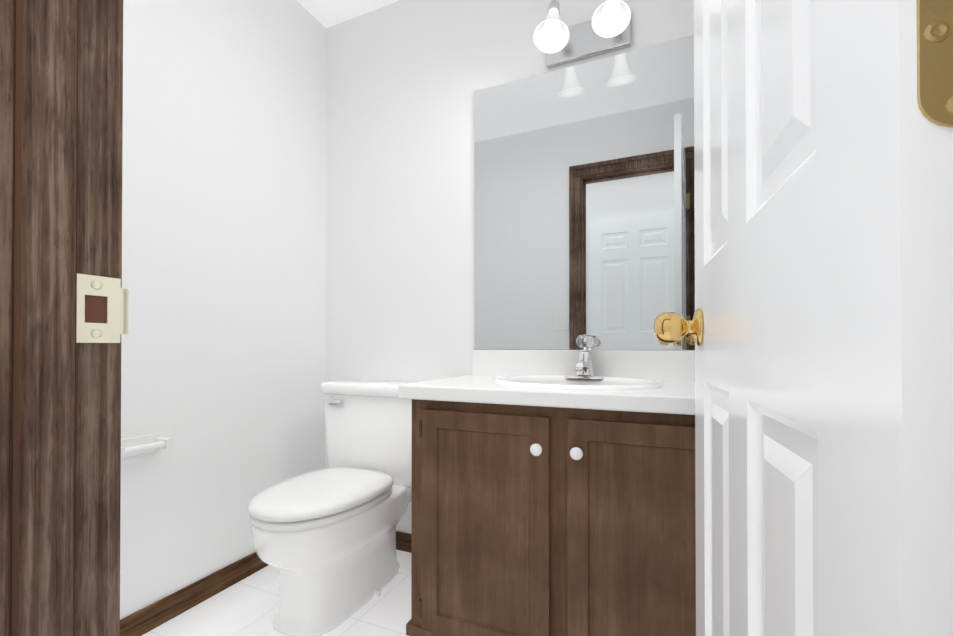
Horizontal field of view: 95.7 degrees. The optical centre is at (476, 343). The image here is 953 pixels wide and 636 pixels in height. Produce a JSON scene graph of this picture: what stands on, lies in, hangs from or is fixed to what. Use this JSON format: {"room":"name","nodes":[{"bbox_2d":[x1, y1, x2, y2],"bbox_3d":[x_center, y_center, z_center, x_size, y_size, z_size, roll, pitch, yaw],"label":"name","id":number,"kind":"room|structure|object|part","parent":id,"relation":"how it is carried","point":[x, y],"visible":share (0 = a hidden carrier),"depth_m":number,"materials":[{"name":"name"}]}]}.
{"room":"bathroom","nodes":[
{"label":"bathroom","id":0,"kind":"room"},
{"bbox_2d":[120,0,325,619],"bbox_3d":[-1.031,-0.315,1.535,0.120,2.440,1.487,0,0,23],"label":"wall","id":1,"kind":"structure","parent":0,"point":[223,232],"depth_m":1.57,"materials":[{"name":"white paint"}]},
{"bbox_2d":[121,433,172,458],"bbox_3d":[-1.022,0.313,1.305,0.073,0.056,0.164,0,0,23],"label":"paper holder","id":2,"kind":"object","parent":1,"relation":"attached to","point":[137,445],"visible":0.6,"depth_m":1.32,"materials":[{"name":"white ceramic"}]},
{"bbox_2d":[120,552,267,635],"bbox_3d":[-0.991,0.865,1.454,0.013,0.078,1.349,0,0,23],"label":"baseboard","id":3,"kind":"structure","parent":1,"relation":"attached to","point":[143,621],"depth_m":1.47,"materials":[{"name":"brown wood"}]},
{"bbox_2d":[142,550,410,635],"bbox_3d":[-0.294,0.923,0.559,4.400,0.050,2.680,0,0,23],"label":"floor","id":4,"kind":"structure","parent":0,"point":[246,606],"depth_m":1.45,"materials":[{"name":"tile"}]},
{"bbox_2d":[247,379,415,635],"bbox_3d":[-0.483,0.532,1.575,0.524,0.745,0.713,0,0,23],"label":"toilet","id":5,"kind":"object","parent":4,"relation":"on","point":[325,542],"visible":0.9,"depth_m":1.44,"materials":[{"name":"white ceramic"}]},
{"bbox_3d":[-0.525,0.515,1.480,0.382,0.066,0.505,0,0,23],"label":"seat","id":6,"kind":"part","parent":5,"relation":"part of","materials":[{"name":"white plastic"}]},
{"bbox_3d":[-0.587,0.234,1.772,0.088,0.032,0.017,0,0,23],"label":"lever","id":7,"kind":"part","parent":5,"relation":"part of","materials":[{"name":"silver metal"}]},
{"bbox_3d":[-0.386,0.380,1.804,0.500,0.348,0.202,0,0,23],"label":"tank","id":8,"kind":"part","parent":5,"relation":"part of","materials":[{"name":"white ceramic"}]},
{"bbox_3d":[-0.386,0.184,1.803,0.524,0.045,0.222,0,0,23],"label":"tank lid","id":9,"kind":"part","parent":5,"relation":"part of","materials":[{"name":"white ceramic"}]},
{"bbox_2d":[398,334,695,635],"bbox_3d":[0.295,0.434,1.355,0.955,0.939,0.514,0,0,23],"label":"bathroom vanity","id":10,"kind":"object","parent":4,"relation":"on","point":[553,492],"visible":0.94,"depth_m":1.17,"materials":[{"name":"brown wood"}]},
{"bbox_3d":[0.017,0.531,1.242,0.393,0.664,0.020,0,0,23],"label":"door","id":11,"kind":"part","parent":10,"relation":"part of","materials":[{"name":"brown wood"}]},
{"bbox_2d":[398,375,694,414],"bbox_3d":[0.297,0.146,1.361,0.955,0.042,0.506,0,0,23],"label":"countertop","id":12,"kind":"structure","parent":10,"relation":"on","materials":[{"name":"white stone"}]},
{"bbox_2d":[494,375,661,390],"bbox_3d":[0.304,0.125,1.350,0.510,0.400,0.396,0,0,23],"label":"sink","id":13,"kind":"object","parent":12,"relation":"in","point":[543,382],"depth_m":1.35,"materials":[{"name":"white ceramic"}]},
{"bbox_2d":[564,334,603,380],"bbox_3d":[0.364,0.046,1.478,0.158,0.161,0.168,0,0,23],"label":"faucet","id":14,"kind":"object","parent":12,"relation":"on","point":[584,364],"depth_m":1.52,"materials":[{"name":"silver metal"}]},
{"bbox_3d":[0.424,0.529,1.066,0.393,0.664,0.020,0,0,23],"label":"door","id":15,"kind":"part","parent":10,"relation":"part of","materials":[{"name":"brown wood"}]},
{"bbox_2d":[297,0,399,27],"bbox_3d":[-0.294,-1.567,0.576,4.400,0.050,2.680,0,0,23],"label":"ceiling","id":16,"kind":"structure","parent":0,"point":[327,13],"depth_m":1.97,"materials":[{"name":"white paint"}]},
{"bbox_2d":[325,0,694,533],"bbox_3d":[0.135,-0.314,1.777,1.830,2.440,0.120,0,0,23],"label":"wall","id":17,"kind":"structure","parent":0,"point":[405,79],"depth_m":1.89,"materials":[{"name":"white paint"}]},
{"bbox_2d":[396,531,410,552],"bbox_3d":[-0.373,0.868,1.915,0.755,0.078,0.013,0,0,23],"label":"baseboard","id":18,"kind":"structure","parent":17,"relation":"attached to","point":[403,541],"depth_m":1.89,"materials":[{"name":"brown wood"}]},
{"bbox_2d":[533,0,630,67],"bbox_3d":[0.368,-1.109,1.484,0.317,0.171,0.243,0,0,23],"label":"sconce","id":19,"kind":"object","parent":17,"relation":"attached to","point":[604,30],"visible":1,"depth_m":1.51,"materials":[{"name":"white glass"}]},
{"bbox_2d":[473,350,694,381],"bbox_3d":[0.409,0.076,1.577,0.919,0.106,0.020,0,0,23],"label":"backsplash","id":20,"kind":"structure","parent":17,"relation":"attached to","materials":[{"name":"white"}]},
{"bbox_2d":[474,35,694,349],"bbox_3d":[0.414,-0.509,1.590,0.916,1.060,0.006,0,0,23],"label":"mirror","id":21,"kind":"object","parent":17,"relation":"attached to","point":[584,221],"visible":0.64,"depth_m":1.59,"materials":[{"name":"silver mirror"}]},
{"bbox_3d":[-0.377,-0.323,0.376,4.400,2.440,0.123,0,0,23],"label":"wall","id":22,"kind":"structure","parent":0,"visible":0},
{"bbox_2d":[9,0,15,635],"bbox_3d":[-0.387,-0.120,0.361,0.002,2.033,0.002,0,0,23],"label":"joint","id":23,"kind":"object","parent":22,"relation":"attached to","point":[12,340],"depth_m":0.36,"materials":[{"name":"brown wood"}]},
{"bbox_2d":[12,0,22,635],"bbox_3d":[-0.381,-0.120,0.359,0.010,2.033,0.001,0,0,23],"label":"edge of the door jamb stop","id":24,"kind":"object","parent":22,"relation":"attached to","point":[17,319],"visible":1,"depth_m":0.36,"materials":[{"name":"brown wood"}]},
{"bbox_2d":[0,0,122,635],"bbox_3d":[-0.384,-0.126,0.378,0.032,2.045,0.123,0,0,23],"label":"door frame","id":25,"kind":"structure","parent":22,"relation":"attached to","point":[47,408],"depth_m":0.38,"materials":[{"name":"brown wood"}]},
{"bbox_3d":[-0.370,-0.033,0.415,0.013,0.026,0.018,0,0,23],"label":"door jamb latch hole","id":26,"kind":"part","parent":25,"relation":"part of","materials":[{"name":"brown wood"}]},
{"bbox_2d":[76,273,128,342],"bbox_3d":[-0.365,-0.033,0.420,0.016,0.064,0.050,0,0,23],"label":"strike plate","id":27,"kind":"object","parent":25,"relation":"attached to","point":[113,327],"visible":1,"depth_m":0.42,"materials":[{"name":"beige metal"}]},
{"bbox_2d":[73,0,78,635],"bbox_3d":[-0.367,-0.120,0.392,0.013,2.033,0.002,0,0,26],"label":"joint","id":28,"kind":"object","parent":22,"relation":"attached to","point":[77,0],"depth_m":0.39,"materials":[{"name":"brown wood"}]},
{"bbox_3d":[0.218,-0.128,0.119,0.032,2.045,0.123,0,0,23],"label":"door frame","id":29,"kind":"structure","parent":0,"visible":0},
{"bbox_2d":[694,0,952,635],"bbox_3d":[0.323,-0.130,0.474,0.055,2.030,0.677,0,0,19],"label":"bathroom door","id":30,"kind":"structure","parent":29,"relation":"attached to","point":[823,181],"depth_m":0.28,"materials":[{"name":"white"}]},
{"bbox_2d":[654,308,703,346],"bbox_3d":[0.408,-0.029,0.756,0.181,0.067,0.104,0,0,19],"label":"door knob","id":31,"kind":"object","parent":30,"relation":"attached to","point":[671,327],"depth_m":0.74,"materials":[{"name":"gold metal"}]},
{"bbox_3d":[0.224,-0.155,0.176,0.049,1.597,0.048,0,0,19],"label":"bathroom door hinges","id":32,"kind":"part","parent":30,"relation":"part of","materials":[{"name":"gold metal"}]}
]}

